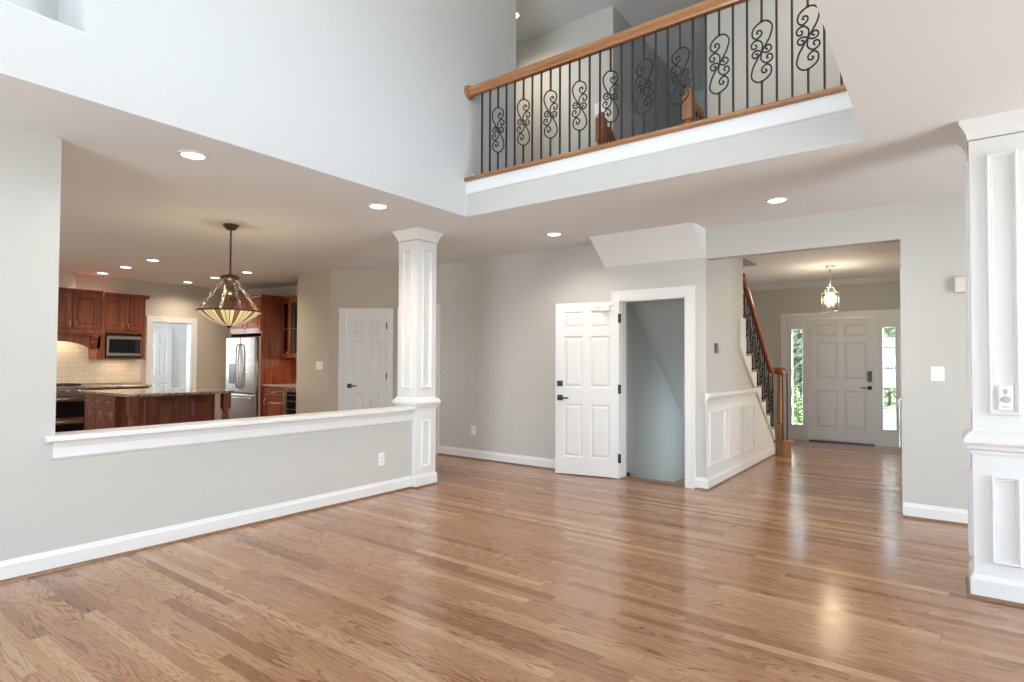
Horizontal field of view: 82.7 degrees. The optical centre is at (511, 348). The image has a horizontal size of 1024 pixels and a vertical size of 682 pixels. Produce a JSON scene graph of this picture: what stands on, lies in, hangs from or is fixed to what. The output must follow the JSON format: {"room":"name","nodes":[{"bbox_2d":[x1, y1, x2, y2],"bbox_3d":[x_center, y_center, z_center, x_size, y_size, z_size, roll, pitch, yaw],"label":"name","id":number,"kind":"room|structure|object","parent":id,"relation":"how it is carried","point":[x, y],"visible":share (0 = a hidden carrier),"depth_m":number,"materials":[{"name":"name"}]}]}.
{"room":"living room","nodes":[
{"label":"living room","id":0,"kind":"room"},
{"bbox_2d":[59,270,244,419],"bbox_3d":[-7.732,0.115,8.398,0.370,2.705,8.260,-1,-2,37],"label":"wall","id":1,"kind":"structure","parent":0,"point":[165,299],"depth_m":10.81,"materials":[{"name":"beige paint"}]},
{"bbox_2d":[57,287,103,358],"bbox_3d":[-7.108,-0.391,8.883,0.493,1.095,1.360,-1,-2,37],"label":"upper cabinet","id":2,"kind":"object","parent":1,"relation":"attached to","point":[79,310],"visible":0.53,"depth_m":9.12,"materials":[{"name":"brown wood"}]},
{"bbox_2d":[57,328,102,335],"bbox_3d":[-7.128,-0.263,8.894,0.445,0.090,1.360,-1,-2,37],"label":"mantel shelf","id":3,"kind":"object","parent":2,"relation":"attached to","point":[61,331],"depth_m":9.07,"materials":[{"name":"brown wood"}]},
{"bbox_2d":[56,341,140,383],"bbox_3d":[-7.093,0.147,9.306,0.012,0.830,2.080,-1,-2,37],"label":"backsplash","id":4,"kind":"structure","parent":1,"relation":"attached to","point":[74,365],"depth_m":9.51,"materials":[{"name":"tile"}]},
{"bbox_2d":[101,292,149,359],"bbox_3d":[-6.519,-0.361,9.715,0.445,1.080,0.670,-1,-2,37],"label":"upper cabinet","id":5,"kind":"object","parent":1,"relation":"attached to","point":[122,314],"visible":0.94,"depth_m":9.60,"materials":[{"name":"brown wood"}]},
{"bbox_2d":[105,335,140,357],"bbox_3d":[-6.531,-0.030,9.694,0.335,0.372,0.505,-1,-2,37],"label":"microwave","id":6,"kind":"object","parent":5,"relation":"on","point":[116,346],"visible":0.96,"depth_m":9.58,"materials":[{"name":"silver metal"}]},
{"bbox_2d":[101,358,145,359],"bbox_3d":[-6.549,0.169,9.708,0.395,0.020,0.645,-1,-2,37],"label":"shelf","id":7,"kind":"object","parent":5,"relation":"attached to","point":[101,358],"depth_m":9.61,"materials":[{"name":"brown wood"}]},
{"bbox_2d":[145,315,197,387],"bbox_3d":[-6.225,0.476,10.584,0.174,2.100,0.860,-1,-2,37],"label":"door frame","id":8,"kind":"structure","parent":1,"relation":"attached to","point":[191,355],"depth_m":10.79,"materials":[{"name":"white wood"}]},
{"bbox_2d":[153,323,186,387],"bbox_3d":[-7.331,0.188,11.426,2.600,2.705,3.200,-1,-2,37],"label":"wall","id":9,"kind":"structure","parent":0,"point":[179,331],"depth_m":12.87,"materials":[{"name":"white paint"}]},
{"bbox_2d":[152,329,171,387],"bbox_3d":[-7.614,0.563,12.461,0.075,1.980,0.600,-1,-2,37],"label":"door","id":10,"kind":"structure","parent":9,"relation":"in","point":[162,338],"depth_m":12.56,"materials":[{"name":"white wood"}]},
{"bbox_2d":[0,124,411,560],"bbox_3d":[-3.345,0.013,3.093,0.130,2.705,7.575,-1,-2,37],"label":"wall","id":11,"kind":"structure","parent":0,"point":[97,498],"depth_m":3.66,"materials":[{"name":"grey paint"}]},
{"bbox_2d":[0,476,411,583],"bbox_3d":[-3.265,1.303,3.046,0.030,0.125,7.450,-1,-2,37],"label":"baseboard","id":12,"kind":"structure","parent":11,"relation":"attached to","point":[28,566],"depth_m":4.19,"materials":[{"name":"white wood"}]},
{"bbox_2d":[44,406,415,460],"bbox_3d":[-2.013,0.654,4.868,0.230,0.160,3.100,-1,-2,37],"label":"trim","id":13,"kind":"structure","parent":11,"relation":"attached to","point":[109,441],"depth_m":4.38,"materials":[{"name":"white"}]},
{"bbox_2d":[378,453,383,465],"bbox_3d":[-1.286,1.092,5.731,0.010,0.120,0.075,-1,-2,37],"label":"wall outlet","id":14,"kind":"object","parent":11,"relation":"attached to","point":[381,455],"visible":1,"depth_m":5.72,"materials":[{"name":"white plastic"}]},
{"bbox_2d":[0,0,515,215],"bbox_3d":[-2.722,-2.715,3.143,0.735,2.751,8.280,-1,-2,37],"label":"wall","id":15,"kind":"structure","parent":0,"point":[366,92],"depth_m":4.21,"materials":[{"name":"grey paint"}]},
{"bbox_2d":[245,270,398,413],"bbox_3d":[-3.686,0.173,10.019,4.630,2.705,0.830,-1,-2,37],"label":"wall","id":16,"kind":"structure","parent":0,"point":[320,294],"depth_m":8.89,"materials":[{"name":"beige paint"}]},
{"bbox_2d":[282,295,296,357],"bbox_3d":[-3.613,-0.368,10.073,1.167,1.070,0.430,-1,-2,37],"label":"upper cabinet","id":17,"kind":"object","parent":16,"relation":"attached to","point":[289,299],"visible":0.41,"depth_m":10.05,"materials":[{"name":"brown wood"}]},
{"bbox_2d":[294,358,296,382],"bbox_3d":[-3.499,0.398,10.234,1.140,0.454,0.012,-1,-2,37],"label":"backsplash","id":18,"kind":"structure","parent":16,"relation":"attached to","point":[295,359],"depth_m":10.55,"materials":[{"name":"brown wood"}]},
{"bbox_2d":[316,361,322,369],"bbox_3d":[-2.970,0.259,8.961,0.170,0.125,0.010,-1,-2,37],"label":"light switch","id":19,"kind":"object","parent":16,"relation":"attached to","point":[319,364],"visible":1,"depth_m":8.95,"materials":[{"name":"white plastic"}]},
{"bbox_2d":[345,315,386,409],"bbox_3d":[-2.202,0.494,8.802,0.648,2.000,0.097,0,-1,2],"label":"door","id":20,"kind":"structure","parent":16,"relation":"in","point":[366,335],"depth_m":8.82,"materials":[{"name":"painted wood"},{"name":"black metal"}]},
{"bbox_2d":[338,308,393,410],"bbox_3d":[-2.212,0.448,8.853,0.830,2.115,0.144,0,-1,2],"label":"door frame","id":21,"kind":"structure","parent":16,"relation":"attached to","point":[343,312],"depth_m":8.80,"materials":[{"name":"white wood"}]},
{"bbox_2d":[0,439,1023,681],"bbox_3d":[-1.327,1.499,5.819,18.100,0.120,14.420,-1,-2,37],"label":"floor","id":22,"kind":"structure","parent":0,"point":[805,565],"depth_m":3.30,"materials":[{"name":"brown wood"}]},
{"bbox_2d":[55,383,85,431],"bbox_3d":[-7.018,0.983,8.797,0.682,0.895,0.760,-1,-2,37],"label":"range","id":23,"kind":"object","parent":22,"relation":"on","point":[70,399],"visible":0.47,"depth_m":8.78,"materials":[{"name":"silver metal"}]},
{"bbox_2d":[84,387,148,429],"bbox_3d":[-6.537,1.064,9.481,0.658,0.870,0.895,-1,-2,37],"label":"base cabinet","id":24,"kind":"object","parent":22,"relation":"on","point":[124,387],"visible":0.02,"depth_m":9.20,"materials":[{"name":"brown wood"}]},
{"bbox_2d":[81,384,151,388],"bbox_3d":[-6.532,0.611,9.505,0.645,0.033,0.930,-1,-2,37],"label":"countertop","id":25,"kind":"structure","parent":24,"relation":"on","point":[105,385],"depth_m":9.33,"materials":[{"name":"stone"}]},
{"bbox_2d":[85,393,230,429],"bbox_3d":[-4.764,1.033,7.808,1.420,0.872,1.268,-1,-2,37],"label":"base cabinet","id":26,"kind":"object","parent":22,"relation":"on","point":[101,411],"visible":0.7,"depth_m":7.56,"materials":[{"name":"brown wood"}]},
{"bbox_2d":[82,387,233,396],"bbox_3d":[-4.750,0.580,7.833,1.500,0.033,1.310,-1,-2,37],"label":"countertop","id":27,"kind":"structure","parent":26,"relation":"on","point":[146,392],"depth_m":7.56,"materials":[{"name":"stone"}]},
{"bbox_2d":[226,336,260,418],"bbox_3d":[-4.632,0.656,10.557,1.000,1.715,0.794,-1,-2,37],"label":"refrigerator","id":28,"kind":"object","parent":22,"relation":"on","point":[243,354],"visible":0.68,"depth_m":10.21,"materials":[{"name":"grey metal"}]},
{"bbox_2d":[229,294,294,416],"bbox_3d":[-4.599,0.302,10.630,1.092,2.465,0.683,-1,-2,37],"label":"tall cabinet","id":29,"kind":"object","parent":22,"relation":"on","point":[275,369],"visible":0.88,"depth_m":10.29,"materials":[{"name":"brown wood"}]},
{"bbox_2d":[263,386,284,416],"bbox_3d":[-3.886,1.093,10.107,0.655,0.868,0.628,-1,-2,37],"label":"base cabinet","id":30,"kind":"object","parent":22,"relation":"on","point":[273,396],"visible":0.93,"depth_m":9.89,"materials":[{"name":"brown wood"}]},
{"bbox_2d":[263,383,295,387],"bbox_3d":[-3.683,0.637,9.982,1.140,0.035,0.615,-1,-2,37],"label":"countertop","id":31,"kind":"structure","parent":30,"relation":"on","point":[293,385],"depth_m":9.87,"materials":[{"name":"stone"}]},
{"bbox_2d":[283,388,295,414],"bbox_3d":[-3.439,1.078,9.758,0.460,0.845,0.635,-1,-2,37],"label":"wine cooler","id":32,"kind":"object","parent":22,"relation":"on","point":[290,393],"visible":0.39,"depth_m":9.60,"materials":[{"name":"black glass"}]},
{"bbox_2d":[392,227,442,488],"bbox_3d":[-1.022,0.098,6.256,0.379,2.705,0.379,-1,-2,37],"label":"square column","id":33,"kind":"structure","parent":22,"relation":"on","point":[417,245],"depth_m":6.15,"materials":[{"name":"white wood"}]},
{"bbox_2d":[620,476,684,486],"bbox_3d":[1.565,1.461,6.399,0.746,0.012,0.140,-1,-2,37],"label":"threshold","id":34,"kind":"object","parent":22,"relation":"on","point":[625,477],"visible":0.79,"depth_m":6.37,"materials":[{"name":"brown wood"}]},
{"bbox_2d":[738,317,792,455],"bbox_3d":[2.491,-0.042,7.371,1.299,3.070,3.710,-1,-2,37],"label":"staircase","id":35,"kind":"structure","parent":22,"relation":"on","point":[781,447],"depth_m":7.52,"materials":[{"name":"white wood"}]},
{"bbox_2d":[743,273,787,440],"bbox_3d":[3.398,0.193,7.803,0.213,2.220,1.824,-1,-2,37],"label":"stair railing","id":36,"kind":"object","parent":35,"relation":"on","point":[747,296],"visible":0.98,"depth_m":8.02,"materials":[{"name":"brown wood"}]},
{"bbox_2d":[957,108,1023,607],"bbox_3d":[2.817,0.049,3.342,0.379,2.705,0.379,-1,-2,37],"label":"square column","id":37,"kind":"structure","parent":22,"relation":"on","point":[993,145],"depth_m":3.25,"materials":[{"name":"white wood"}]},
{"bbox_2d":[998,386,1012,410],"bbox_3d":[2.726,0.273,3.212,0.064,0.136,0.025,-1,-2,37],"label":"button","id":38,"kind":"object","parent":37,"relation":"attached to","point":[1005,393],"visible":1,"depth_m":3.20,"materials":[{"name":"white plastic"}]},
{"bbox_2d":[0,0,1023,290],"bbox_3d":[-1.509,-1.442,5.958,18.500,0.355,14.300,-1,-2,37],"label":"ceiling","id":39,"kind":"structure","parent":0,"point":[911,70],"depth_m":4.66,"materials":[{"name":"white paint"}]},
{"bbox_2d":[145,259,160,261],"bbox_3d":[-4.988,-1.227,8.079,0.190,0.010,0.190,-1,-2,37],"label":"recessed light","id":40,"kind":"object","parent":39,"relation":"in","point":[153,260],"visible":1,"depth_m":8.08,"materials":[{"name":"white"}]},
{"bbox_2d":[177,150,208,160],"bbox_3d":[-2.164,-1.309,3.946,0.190,0.010,0.190,-1,-2,37],"label":"recessed light","id":41,"kind":"object","parent":39,"relation":"in","point":[188,154],"visible":1,"depth_m":3.94,"materials":[{"name":"white"}]},
{"bbox_2d":[196,223,261,328],"bbox_3d":[-2.889,-0.738,5.962,0.610,1.065,0.610,-1,-2,37],"label":"pendant lamp","id":42,"kind":"object","parent":39,"relation":"hanging from","point":[228,317],"visible":1,"depth_m":5.86,"materials":[{"name":"beige glass"}]},
{"bbox_2d":[367,203,388,208],"bbox_3d":[-1.202,-1.275,5.217,0.190,0.010,0.190,-1,-2,37],"label":"recessed light","id":43,"kind":"object","parent":39,"relation":"in","point":[371,205],"visible":1,"depth_m":5.20,"materials":[{"name":"white"}]},
{"bbox_2d":[545,232,562,235],"bbox_3d":[0.457,-1.241,6.320,0.190,0.010,0.190,-1,-2,37],"label":"recessed light","id":44,"kind":"object","parent":39,"relation":"in","point":[549,233],"visible":1,"depth_m":6.31,"materials":[{"name":"white"}]},
{"bbox_2d":[589,222,705,266],"bbox_3d":[1.438,-1.098,6.255,1.170,0.290,0.375,-1,-2,37],"label":"soffit","id":45,"kind":"structure","parent":39,"relation":"attached to","point":[686,240],"depth_m":6.21,"materials":[{"name":"white paint"}]},
{"bbox_2d":[765,197,788,203],"bbox_3d":[2.262,-1.264,4.964,0.190,0.010,0.190,-1,-2,37],"label":"recessed light","id":46,"kind":"object","parent":39,"relation":"in","point":[775,200],"visible":1,"depth_m":4.96,"materials":[{"name":"white"}]},
{"bbox_2d":[821,265,838,312],"bbox_3d":[4.522,-0.851,8.264,0.224,0.660,0.224,-1,-2,37],"label":"lantern pendant","id":47,"kind":"object","parent":39,"relation":"hanging from","point":[827,301],"visible":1,"depth_m":8.26,"materials":[{"name":"glass"}]},
{"bbox_2d":[516,0,704,90],"bbox_3d":[-0.386,-4.124,3.825,7.900,0.120,12.300,-1,-2,37],"label":"ceiling","id":48,"kind":"structure","parent":0,"point":[538,17],"depth_m":7.05,"materials":[{"name":"white paint"}]},
{"bbox_2d":[516,11,520,19],"bbox_3d":[0.009,-3.984,6.955,0.190,0.010,0.190,-1,-2,37],"label":"recessed light","id":49,"kind":"object","parent":48,"relation":"in","point":[518,14],"visible":0.25,"depth_m":6.95,"materials":[{"name":"white"}]},
{"bbox_2d":[630,299,684,419],"bbox_3d":[2.461,0.368,7.608,0.970,2.416,2.840,-1,-2,37],"label":"ceiling","id":50,"kind":"structure","parent":0,"point":[661,322],"depth_m":7.26,"materials":[{"name":"grey paint"}]},
{"bbox_2d":[618,12,704,481],"bbox_3d":[3.091,0.140,8.392,1.290,8.160,4.840,-1,-2,37],"label":"wall","id":51,"kind":"structure","parent":0,"point":[655,423],"depth_m":7.47,"materials":[{"name":"grey paint"}]},
{"bbox_2d":[467,109,864,216],"bbox_3d":[0.885,-1.393,4.611,3.280,0.218,0.004,-1,-2,37],"label":"wall","id":52,"kind":"structure","parent":0,"point":[841,128],"depth_m":4.32,"materials":[{"name":"grey paint"}]},
{"bbox_2d":[466,91,852,194],"bbox_3d":[0.882,-1.554,4.609,3.279,0.121,0.018,-1,-2,37],"label":"trim","id":53,"kind":"structure","parent":52,"relation":"attached to","point":[839,102],"depth_m":4.34,"materials":[{"name":"white wood"}]},
{"bbox_2d":[436,0,970,509],"bbox_3d":[2.794,-1.278,5.560,11.120,5.460,0.120,-1,-2,37],"label":"wall","id":54,"kind":"structure","parent":0,"point":[498,314],"depth_m":6.08,"materials":[{"name":"grey paint"}]},
{"bbox_2d":[397,304,439,453],"bbox_3d":[-1.347,0.436,8.577,0.870,2.135,0.144,-1,-2,37],"label":"door frame","id":55,"kind":"structure","parent":54,"relation":"attached to","point":[437,386],"depth_m":8.28,"materials":[{"name":"white"}]},
{"bbox_2d":[471,426,475,434],"bbox_3d":[-0.523,1.111,7.880,0.075,0.120,0.010,-1,-2,37],"label":"wall outlet","id":56,"kind":"object","parent":54,"relation":"attached to","point":[473,428],"visible":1,"depth_m":7.88,"materials":[{"name":"white plastic"}]},
{"bbox_2d":[438,445,707,490],"bbox_3d":[0.487,1.416,7.109,3.805,0.125,0.030,-1,-2,37],"label":"baseboard","id":57,"kind":"structure","parent":54,"relation":"attached to","point":[701,483],"depth_m":7.51,"materials":[{"name":"white wood"}]},
{"bbox_2d":[555,301,620,477],"bbox_3d":[0.866,0.462,6.701,0.786,1.992,0.097,0,-1,24],"label":"door","id":58,"kind":"structure","parent":54,"relation":"in","point":[587,347],"depth_m":6.71,"materials":[{"name":"painted wood"},{"name":"black metal"}]},
{"bbox_2d":[594,101,604,115],"bbox_3d":[1.030,-2.827,6.834,0.140,0.140,0.006,-1,-2,37],"label":"wall plate","id":59,"kind":"object","parent":54,"relation":"attached to","point":[596,105],"visible":0.71,"depth_m":6.85,"materials":[{"name":"white plastic"}]},
{"bbox_2d":[611,285,695,488],"bbox_3d":[1.563,0.404,6.414,0.962,2.125,0.144,-1,-2,37],"label":"door frame","id":60,"kind":"structure","parent":54,"relation":"attached to","point":[687,293],"depth_m":6.15,"materials":[{"name":"white wood"}]},
{"bbox_2d":[903,502,967,525],"bbox_3d":[5.275,1.356,3.552,4.795,0.125,0.030,-1,-2,37],"label":"baseboard","id":61,"kind":"structure","parent":54,"relation":"attached to","point":[955,516],"depth_m":4.85,"materials":[{"name":"white wood"}]},
{"bbox_2d":[931,367,944,381],"bbox_3d":[3.563,0.213,4.867,0.095,0.125,0.010,-1,-2,37],"label":"light switch","id":62,"kind":"object","parent":54,"relation":"attached to","point":[937,373],"visible":1,"depth_m":4.86,"materials":[{"name":"white plastic"}]},
{"bbox_2d":[954,277,965,292],"bbox_3d":[3.751,-0.525,4.722,0.250,0.124,0.050,-1,-2,37],"label":"door chime","id":63,"kind":"object","parent":54,"relation":"attached to","point":[959,282],"visible":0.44,"depth_m":4.76,"materials":[{"name":"beige plastic"}]},
{"bbox_2d":[710,257,752,392],"bbox_3d":[2.906,0.142,7.314,0.100,2.705,2.890,-1,-2,37],"label":"wall","id":64,"kind":"structure","parent":0,"point":[728,372],"depth_m":6.60,"materials":[{"name":"grey paint"}]},
{"bbox_2d":[715,343,718,352],"bbox_3d":[2.214,-0.006,6.287,0.016,0.110,0.110,-1,-2,37],"label":"thermostat","id":65,"kind":"object","parent":64,"relation":"attached to","point":[716,344],"visible":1,"depth_m":6.27,"materials":[{"name":"grey plastic"}]},
{"bbox_2d":[705,388,757,403],"bbox_3d":[2.582,0.538,6.743,0.052,0.113,1.935,-1,-2,37],"label":"trim","id":66,"kind":"structure","parent":64,"relation":"attached to","point":[715,397],"depth_m":6.56,"materials":[{"name":"white"}]},
{"bbox_2d":[706,395,772,480],"bbox_3d":[2.911,1.042,7.202,0.024,0.900,3.025,-1,-2,37],"label":"wainscot","id":67,"kind":"structure","parent":64,"relation":"attached to","point":[737,430],"depth_m":6.76,"materials":[{"name":"white wood"}]},
{"bbox_2d":[708,447,775,490],"bbox_3d":[2.916,1.429,7.197,0.030,0.125,3.030,-1,-2,37],"label":"baseboard","id":68,"kind":"structure","parent":64,"relation":"attached to","point":[715,480],"depth_m":6.87,"materials":[{"name":"white wood"}]},
{"bbox_2d":[743,282,899,430],"bbox_3d":[7.124,0.190,8.496,7.700,2.705,0.140,-1,-2,37],"label":"wall","id":69,"kind":"structure","parent":0,"point":[768,304],"depth_m":10.06,"materials":[{"name":"grey paint"}]},
{"bbox_2d":[787,319,806,439],"bbox_3d":[4.931,0.518,10.066,0.309,2.100,0.082,-1,-2,37],"label":"window","id":70,"kind":"structure","parent":69,"relation":"in","point":[795,431],"depth_m":10.06,"materials":[{"name":"white"}]},
{"bbox_2d":[743,275,899,291],"bbox_3d":[5.196,-1.094,9.814,2.760,0.095,0.100,-1,-2,37],"label":"trim","id":71,"kind":"structure","parent":69,"relation":"attached to","point":[894,278],"depth_m":9.74,"materials":[{"name":"white"}]},
{"bbox_2d":[780,309,901,447],"bbox_3d":[5.472,0.475,9.689,1.810,2.175,0.144,-1,-2,37],"label":"door frame","id":72,"kind":"structure","parent":69,"relation":"attached to","point":[784,317],"depth_m":9.93,"materials":[{"name":"white wood"}]},
{"bbox_2d":[809,317,874,445],"bbox_3d":[5.462,0.526,9.660,0.954,2.070,0.160,-1,-2,37],"label":"door","id":73,"kind":"structure","parent":69,"relation":"in","point":[841,378],"depth_m":9.64,"materials":[{"name":"wood"},{"name":"paint"}]},
{"bbox_2d":[806,315,877,445],"bbox_3d":[5.480,0.512,9.677,1.037,2.100,0.112,-1,-2,37],"label":"trim","id":74,"kind":"structure","parent":69,"relation":"attached to","point":[874,316],"depth_m":9.65,"materials":[{"name":"white wood"}]},
{"bbox_2d":[877,315,899,446],"bbox_3d":[6.001,0.505,9.271,0.282,2.100,0.082,-1,-2,37],"label":"window","id":75,"kind":"structure","parent":69,"relation":"in","point":[886,437],"depth_m":9.27,"materials":[{"name":"white wood"}]},
{"bbox_3d":[1.015,-1.599,5.669,7.500,0.030,1.840,-1,-2,37],"label":"floor","id":76,"kind":"structure","parent":0,"visible":0},
{"bbox_2d":[595,112,615,144],"bbox_3d":[1.240,-1.877,6.672,0.096,1.375,1.002,-1,-2,37],"label":"railing","id":77,"kind":"object","parent":76,"relation":"on","point":[604,128],"visible":0.22,"depth_m":6.29,"materials":[{"name":"brown wood"}]},
{"bbox_2d":[464,0,846,181],"bbox_3d":[0.909,-2.088,4.627,3.342,0.947,0.140,-1,-2,37],"label":"balcony railing","id":78,"kind":"object","parent":76,"relation":"on","point":[704,8],"visible":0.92,"depth_m":4.55,"materials":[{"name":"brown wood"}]},
{"bbox_2d":[682,87,704,123],"bbox_3d":[1.861,-2.092,5.894,0.096,0.975,0.483,-1,-2,37],"label":"railing","id":79,"kind":"object","parent":76,"relation":"on","point":[699,111],"visible":0.35,"depth_m":5.72,"materials":[{"name":"brown wood"}]},
{"bbox_3d":[4.928,0.145,7.026,0.110,2.705,4.840,-1,-2,37],"label":"wall","id":80,"kind":"structure","parent":0,"visible":0},
{"bbox_2d":[897,397,901,406],"bbox_3d":[3.763,0.493,5.581,0.045,0.070,1.135,-1,-2,37],"label":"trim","id":81,"kind":"structure","parent":80,"relation":"attached to","point":[899,403],"depth_m":5.13,"materials":[{"name":"white wood"}]},
{"bbox_2d":[900,269,902,507],"bbox_3d":[3.459,0.372,5.149,0.018,2.150,0.075,-1,-2,37],"label":"trim","id":82,"kind":"structure","parent":80,"relation":"attached to","point":[900,269],"depth_m":5.12,"materials":[{"name":"white paint"}]},
{"label":"outside","id":83,"kind":"structure","parent":0,"visible":0},
{"bbox_2d":[793,381,899,429],"bbox_3d":[24.205,2.485,32.541,80.000,0.100,58.800,-1,-2,37],"label":"ground","id":84,"kind":"structure","parent":83,"point":[887,424],"depth_m":21.36,"materials":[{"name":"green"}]},
{"bbox_2d":[793,330,801,397],"bbox_3d":[12.152,-0.743,24.632,2.665,5.893,2.736,-1,-2,37],"label":"street tree","id":85,"kind":"object","parent":84,"relation":"on","point":[797,342],"visible":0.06,"depth_m":24.01,"materials":[{"name":"green plant"}]},
{"bbox_2d":[793,392,802,423],"bbox_3d":[5.894,1.405,12.529,1.057,0.986,1.014,-1,-2,37],"label":"shrub","id":86,"kind":"object","parent":84,"relation":"on","point":[797,416],"visible":0.19,"depth_m":12.28,"materials":[{"name":"green plant"}]},
{"bbox_2d":[800,407,899,420],"bbox_3d":[12.815,2.013,17.216,80.000,0.020,5.000,-1,-2,37],"label":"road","id":87,"kind":"structure","parent":84,"relation":"on","point":[889,415],"depth_m":17.42,"materials":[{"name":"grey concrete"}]},
{"bbox_2d":[883,316,898,405],"bbox_3d":[14.184,-0.828,21.916,2.762,5.956,2.800,-1,-2,37],"label":"street tree","id":88,"kind":"object","parent":84,"relation":"on","point":[888,353],"visible":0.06,"depth_m":21.27,"materials":[{"name":"green plant"}]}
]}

